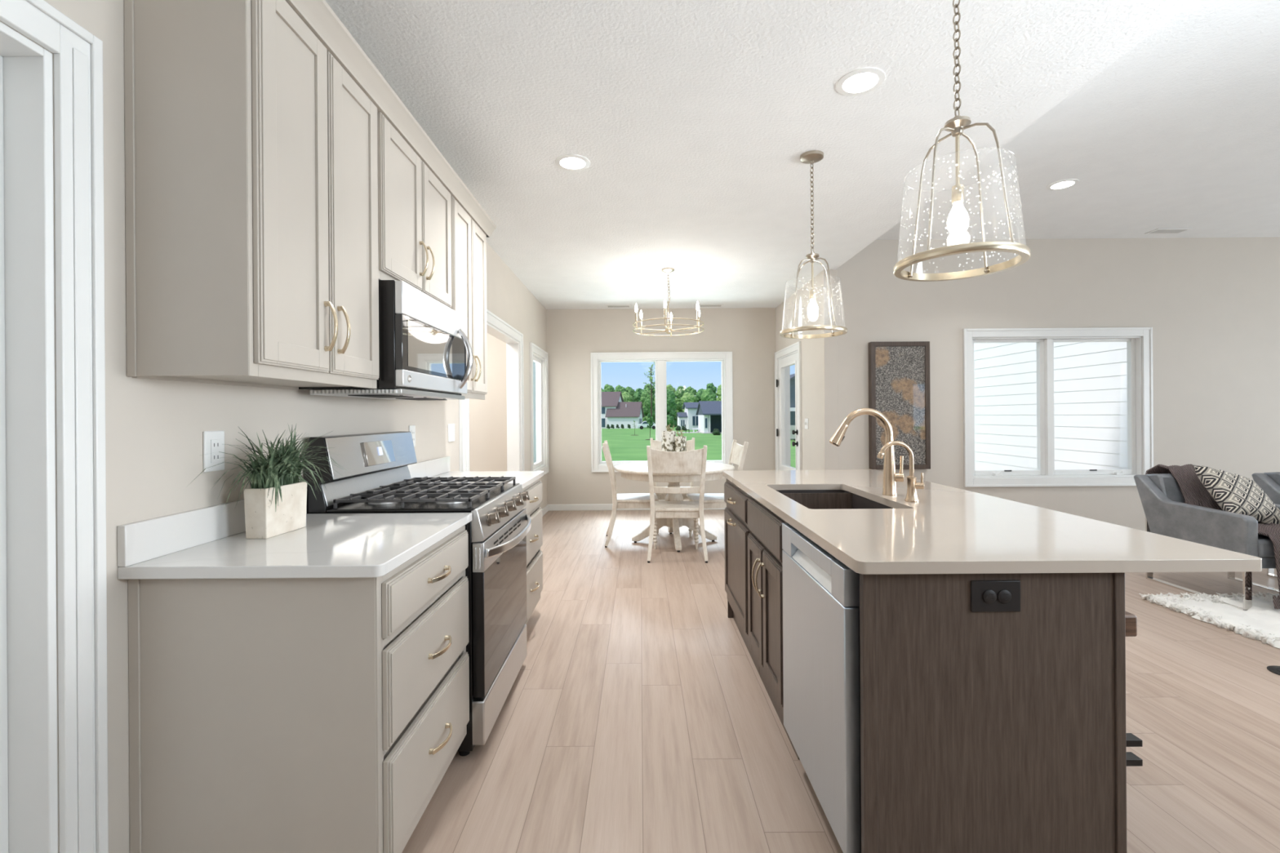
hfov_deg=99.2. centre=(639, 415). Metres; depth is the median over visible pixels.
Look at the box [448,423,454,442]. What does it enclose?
light switch
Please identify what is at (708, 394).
tree
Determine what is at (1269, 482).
armchair
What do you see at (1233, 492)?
throw pillow
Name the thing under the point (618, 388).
tree
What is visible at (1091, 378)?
wall
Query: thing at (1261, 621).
shag rug
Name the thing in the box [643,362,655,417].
tree
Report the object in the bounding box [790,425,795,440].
grill
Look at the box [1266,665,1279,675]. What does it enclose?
floor outlet
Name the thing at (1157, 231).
grille
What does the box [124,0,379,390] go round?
upper cabinet
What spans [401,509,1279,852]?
floor
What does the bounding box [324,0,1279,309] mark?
ceiling
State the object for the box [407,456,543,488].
countertop
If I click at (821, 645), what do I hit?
dishwasher
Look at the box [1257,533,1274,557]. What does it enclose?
seat cushion
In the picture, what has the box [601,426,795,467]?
ground
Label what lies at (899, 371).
wall art
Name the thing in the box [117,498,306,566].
backsplash
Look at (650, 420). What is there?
tree
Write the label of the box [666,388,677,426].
tree
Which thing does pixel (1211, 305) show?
wall
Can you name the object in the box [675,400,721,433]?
house
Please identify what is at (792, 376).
house
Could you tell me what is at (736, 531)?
base cabinet
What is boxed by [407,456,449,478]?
backsplash
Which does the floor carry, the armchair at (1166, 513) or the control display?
the armchair at (1166, 513)
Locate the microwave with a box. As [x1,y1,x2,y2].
[298,280,473,400]
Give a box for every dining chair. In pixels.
[601,440,658,547]
[646,444,708,563]
[649,437,697,533]
[685,439,748,538]
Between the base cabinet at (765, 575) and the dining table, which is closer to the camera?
the base cabinet at (765, 575)
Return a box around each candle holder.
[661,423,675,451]
[674,430,686,451]
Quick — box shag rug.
[1138,591,1279,648]
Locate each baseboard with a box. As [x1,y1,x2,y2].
[542,504,548,516]
[548,503,724,511]
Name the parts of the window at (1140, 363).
crank handle, sash, sash, crank handle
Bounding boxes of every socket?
[809,262,816,299]
[951,134,964,204]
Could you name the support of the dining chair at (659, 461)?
on the floor
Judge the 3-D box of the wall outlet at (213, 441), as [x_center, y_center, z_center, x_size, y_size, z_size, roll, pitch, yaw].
[-1.244,0.104,1.594,0.010,0.118,0.075,0,0,0]
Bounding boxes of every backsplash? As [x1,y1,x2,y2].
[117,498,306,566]
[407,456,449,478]
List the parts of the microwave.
door glass, door, panel, panel, handle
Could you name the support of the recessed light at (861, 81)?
in the ceiling
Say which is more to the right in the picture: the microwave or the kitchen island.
the kitchen island
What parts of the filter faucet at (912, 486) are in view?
spout, lever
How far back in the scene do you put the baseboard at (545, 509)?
7.07 m
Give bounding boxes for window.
[529,342,548,475]
[591,351,733,472]
[962,327,1153,487]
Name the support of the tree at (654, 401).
on the ground at (624, 445)
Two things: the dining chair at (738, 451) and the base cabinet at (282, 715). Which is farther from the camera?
the dining chair at (738, 451)
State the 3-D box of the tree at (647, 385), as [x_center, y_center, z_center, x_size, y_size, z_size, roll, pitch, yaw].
[2.846,-2.821,151.961,4.970,12.280,4.647,0,0,0]
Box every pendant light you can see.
[779,150,847,338]
[893,0,1030,281]
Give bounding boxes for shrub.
[675,425,680,431]
[711,428,720,435]
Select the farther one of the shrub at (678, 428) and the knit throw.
the shrub at (678, 428)
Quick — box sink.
[777,489,893,508]
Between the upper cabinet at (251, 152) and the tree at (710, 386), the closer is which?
the upper cabinet at (251, 152)
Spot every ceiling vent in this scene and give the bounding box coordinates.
[605,305,631,307]
[698,304,723,306]
[1144,228,1191,234]
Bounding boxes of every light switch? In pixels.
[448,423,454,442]
[804,417,808,429]
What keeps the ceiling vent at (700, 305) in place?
in the ceiling
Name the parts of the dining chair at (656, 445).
post, rail, seat, post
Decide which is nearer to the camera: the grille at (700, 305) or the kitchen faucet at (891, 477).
the kitchen faucet at (891, 477)
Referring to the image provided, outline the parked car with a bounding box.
[637,421,655,429]
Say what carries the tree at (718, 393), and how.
on the ground at (624, 445)
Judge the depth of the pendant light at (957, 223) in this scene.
1.64 m
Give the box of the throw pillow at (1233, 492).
[1192,464,1279,524]
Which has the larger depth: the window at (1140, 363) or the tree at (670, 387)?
the tree at (670, 387)
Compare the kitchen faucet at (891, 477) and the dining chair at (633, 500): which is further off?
the dining chair at (633, 500)
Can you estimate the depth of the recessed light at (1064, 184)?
4.12 m
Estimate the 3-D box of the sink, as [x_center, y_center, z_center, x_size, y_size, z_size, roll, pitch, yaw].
[0.831,0.492,2.395,0.443,0.228,0.778,0,0,0]
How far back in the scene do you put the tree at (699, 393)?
141.99 m
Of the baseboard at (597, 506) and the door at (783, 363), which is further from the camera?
the baseboard at (597, 506)
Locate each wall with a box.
[0,0,547,852]
[469,333,506,471]
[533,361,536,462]
[546,307,776,504]
[775,270,824,470]
[836,236,1279,531]
[973,342,1127,470]
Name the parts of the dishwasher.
pocket handle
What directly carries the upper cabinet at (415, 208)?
attached to the wall at (154, 428)
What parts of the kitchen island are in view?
panel, corner post, panel, corner post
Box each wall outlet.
[203,430,224,472]
[408,425,415,446]
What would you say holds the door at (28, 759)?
in the wall at (154, 428)
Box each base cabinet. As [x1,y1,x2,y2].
[128,524,469,852]
[522,478,542,624]
[724,479,759,673]
[747,493,852,759]
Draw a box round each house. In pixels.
[601,391,644,428]
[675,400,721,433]
[790,373,795,439]
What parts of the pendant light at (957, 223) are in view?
arm, arm, chain, bulb, lamp shade, arm, arm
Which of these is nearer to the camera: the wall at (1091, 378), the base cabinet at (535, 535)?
the base cabinet at (535, 535)
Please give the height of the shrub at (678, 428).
0.982 m
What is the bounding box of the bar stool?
[1124,611,1142,766]
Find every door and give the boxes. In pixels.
[0,0,108,852]
[774,341,802,470]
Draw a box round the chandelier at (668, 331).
[632,267,704,336]
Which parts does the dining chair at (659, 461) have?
post, leg, seat, rail, leg, post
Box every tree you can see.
[604,383,615,391]
[613,385,626,392]
[621,391,632,401]
[625,386,635,400]
[632,388,644,401]
[640,391,655,423]
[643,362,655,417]
[644,383,655,400]
[646,413,653,438]
[653,389,667,426]
[666,384,677,426]
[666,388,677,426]
[674,386,688,421]
[679,392,696,412]
[686,386,697,402]
[694,388,705,402]
[700,388,715,400]
[706,382,716,399]
[715,384,721,400]
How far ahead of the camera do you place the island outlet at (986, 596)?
1.33 m
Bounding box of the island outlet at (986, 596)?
[970,580,1020,612]
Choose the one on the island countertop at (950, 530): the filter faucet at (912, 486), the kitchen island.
the filter faucet at (912, 486)
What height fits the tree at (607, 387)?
12.059 m
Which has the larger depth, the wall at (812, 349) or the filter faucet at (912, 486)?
the wall at (812, 349)
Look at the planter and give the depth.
1.62 m
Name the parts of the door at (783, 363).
knob, knob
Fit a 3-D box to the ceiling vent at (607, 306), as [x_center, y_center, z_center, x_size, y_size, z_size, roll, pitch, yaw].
[-0.280,-1.427,7.120,0.320,0.006,0.140,0,0,0]
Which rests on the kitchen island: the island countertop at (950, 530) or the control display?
the island countertop at (950, 530)
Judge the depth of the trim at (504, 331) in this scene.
5.62 m
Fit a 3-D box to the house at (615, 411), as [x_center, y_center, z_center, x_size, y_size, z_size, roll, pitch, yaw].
[-8.272,-1.270,121.965,18.200,8.160,10.700,0,0,9]
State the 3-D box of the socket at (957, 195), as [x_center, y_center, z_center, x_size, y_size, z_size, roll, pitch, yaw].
[0.963,-0.747,1.652,0.034,0.206,0.034,0,0,0]
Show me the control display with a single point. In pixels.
(380, 449)
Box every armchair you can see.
[1133,473,1279,610]
[1251,471,1279,577]
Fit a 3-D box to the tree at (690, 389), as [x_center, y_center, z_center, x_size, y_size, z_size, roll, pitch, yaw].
[14.215,-2.521,151.937,4.727,11.485,4.734,0,0,0]
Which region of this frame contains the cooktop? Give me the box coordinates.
[326,483,519,512]
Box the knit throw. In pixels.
[1145,463,1279,608]
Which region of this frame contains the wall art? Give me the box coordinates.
[868,341,930,469]
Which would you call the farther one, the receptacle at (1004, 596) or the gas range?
the gas range
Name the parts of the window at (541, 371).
sash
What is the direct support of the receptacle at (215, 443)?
attached to the wall outlet at (213, 441)
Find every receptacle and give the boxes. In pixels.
[210,439,220,462]
[411,430,414,442]
[982,590,996,604]
[997,589,1011,603]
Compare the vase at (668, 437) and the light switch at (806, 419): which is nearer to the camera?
the vase at (668, 437)
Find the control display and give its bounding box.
[377,446,382,455]
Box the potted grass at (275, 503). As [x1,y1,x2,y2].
[186,422,346,538]
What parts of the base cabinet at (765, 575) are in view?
handle, door, handle, frame, door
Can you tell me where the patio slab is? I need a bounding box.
[675,431,697,433]
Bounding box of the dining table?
[613,462,734,551]
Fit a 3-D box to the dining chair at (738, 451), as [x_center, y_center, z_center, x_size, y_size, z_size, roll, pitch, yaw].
[0.769,0.757,5.473,0.557,1.008,0.524,0,0,-3]
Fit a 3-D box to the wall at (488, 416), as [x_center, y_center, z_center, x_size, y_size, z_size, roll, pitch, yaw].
[-2.135,-0.068,4.725,1.530,2.700,2.850,0,0,0]
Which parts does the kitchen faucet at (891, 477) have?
spout, lever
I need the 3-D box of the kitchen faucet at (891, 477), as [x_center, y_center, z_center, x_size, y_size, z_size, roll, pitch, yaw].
[0.984,0.156,2.368,0.320,0.379,0.066,0,0,0]
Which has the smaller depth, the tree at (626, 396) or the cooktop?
the cooktop
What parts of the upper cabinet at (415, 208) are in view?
frame, door, handle, handle, door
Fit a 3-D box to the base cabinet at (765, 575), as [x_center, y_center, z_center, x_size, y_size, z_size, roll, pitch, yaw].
[0.823,0.819,2.323,0.676,0.884,0.656,0,0,0]
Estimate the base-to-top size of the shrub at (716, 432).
0.872 m
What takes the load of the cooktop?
in the gas range
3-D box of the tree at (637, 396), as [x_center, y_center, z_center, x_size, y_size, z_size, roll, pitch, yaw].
[0.134,-1.977,142.992,5.071,10.513,4.498,0,0,0]
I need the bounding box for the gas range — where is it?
[303,431,531,755]
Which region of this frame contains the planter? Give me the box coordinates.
[244,481,306,538]
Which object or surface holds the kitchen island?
on the floor
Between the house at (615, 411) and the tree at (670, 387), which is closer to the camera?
the house at (615, 411)
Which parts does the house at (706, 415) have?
porch post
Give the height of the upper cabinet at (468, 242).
1.069 m
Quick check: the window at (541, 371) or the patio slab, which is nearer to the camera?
the window at (541, 371)
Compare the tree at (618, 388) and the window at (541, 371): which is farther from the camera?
the tree at (618, 388)
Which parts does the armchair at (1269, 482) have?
arm, backrest, leg frame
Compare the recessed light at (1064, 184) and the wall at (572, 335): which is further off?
the wall at (572, 335)
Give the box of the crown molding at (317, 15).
[285,0,496,237]
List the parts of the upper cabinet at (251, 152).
panel, light rail, door, frame, handle, handle, door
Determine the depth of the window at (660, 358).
7.29 m
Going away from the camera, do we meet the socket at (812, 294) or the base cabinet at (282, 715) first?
the base cabinet at (282, 715)
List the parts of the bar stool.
seat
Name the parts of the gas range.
control panel, burner, burner, oven door, knob, knob panel, storage drawer, door panel, knob, door glass, handle, knob, knob, knob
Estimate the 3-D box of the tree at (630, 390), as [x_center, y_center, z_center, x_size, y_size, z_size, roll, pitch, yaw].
[-2.946,-2.385,151.961,5.303,11.662,4.717,0,0,0]
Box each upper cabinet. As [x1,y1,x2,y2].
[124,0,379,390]
[377,111,451,307]
[450,195,487,399]
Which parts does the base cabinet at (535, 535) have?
drawer, handle, handle, drawer, drawer, handle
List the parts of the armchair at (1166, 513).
backrest, arm, leg frame, leg frame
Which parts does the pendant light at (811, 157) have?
arm, arm, chain, bulb, lamp shade, arm, arm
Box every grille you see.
[699,305,721,306]
[1149,229,1187,233]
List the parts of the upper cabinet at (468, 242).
door, frame, handle, handle, door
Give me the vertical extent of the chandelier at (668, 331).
0.638 m
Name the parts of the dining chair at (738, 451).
leg, seat, post, rail, post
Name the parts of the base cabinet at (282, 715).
panel, frame, drawer, drawer, drawer, handle, handle, handle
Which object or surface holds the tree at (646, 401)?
on the ground at (624, 445)
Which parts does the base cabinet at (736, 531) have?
handle, handle, drawer, door, frame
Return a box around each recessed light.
[555,154,590,170]
[835,66,885,96]
[1046,178,1079,190]
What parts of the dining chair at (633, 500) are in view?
rail, post, post, seat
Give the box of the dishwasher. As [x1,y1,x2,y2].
[782,522,861,852]
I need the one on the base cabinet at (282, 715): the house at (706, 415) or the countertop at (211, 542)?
the countertop at (211, 542)
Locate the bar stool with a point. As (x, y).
(1131, 620)
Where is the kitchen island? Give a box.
[727,573,1126,852]
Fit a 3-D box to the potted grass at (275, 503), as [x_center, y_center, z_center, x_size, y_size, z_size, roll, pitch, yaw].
[-1.072,0.191,1.677,0.291,0.339,0.519,0,0,3]
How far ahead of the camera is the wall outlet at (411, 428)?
2.98 m
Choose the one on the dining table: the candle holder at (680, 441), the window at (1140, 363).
the candle holder at (680, 441)
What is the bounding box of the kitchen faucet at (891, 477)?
[829,408,903,496]
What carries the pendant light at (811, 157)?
hanging from the ceiling
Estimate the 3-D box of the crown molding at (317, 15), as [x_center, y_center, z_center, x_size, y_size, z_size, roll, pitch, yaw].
[-1.077,-1.147,2.345,0.362,0.070,2.110,0,0,0]
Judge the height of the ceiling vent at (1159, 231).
0.006 m
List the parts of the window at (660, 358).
sash, sash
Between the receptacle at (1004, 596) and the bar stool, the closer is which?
the receptacle at (1004, 596)
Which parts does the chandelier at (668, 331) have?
bulb, bulb, stem, chain, bulb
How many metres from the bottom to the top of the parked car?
1.545 m
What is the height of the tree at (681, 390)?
10.966 m
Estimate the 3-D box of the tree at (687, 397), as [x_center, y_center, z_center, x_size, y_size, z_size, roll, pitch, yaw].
[11.778,-1.219,133.971,5.008,9.119,4.939,0,0,0]
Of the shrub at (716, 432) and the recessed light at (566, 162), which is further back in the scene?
the shrub at (716, 432)
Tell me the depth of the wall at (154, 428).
1.41 m
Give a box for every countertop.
[117,498,471,579]
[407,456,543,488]
[722,469,1262,574]
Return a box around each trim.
[458,309,524,471]
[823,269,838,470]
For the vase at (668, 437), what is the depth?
5.36 m
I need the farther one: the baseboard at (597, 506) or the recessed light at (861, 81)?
the baseboard at (597, 506)
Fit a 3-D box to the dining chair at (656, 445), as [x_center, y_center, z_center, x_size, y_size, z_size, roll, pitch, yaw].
[0.380,0.760,6.083,0.524,1.008,0.557,0,0,0]
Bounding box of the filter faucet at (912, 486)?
[876,440,924,502]

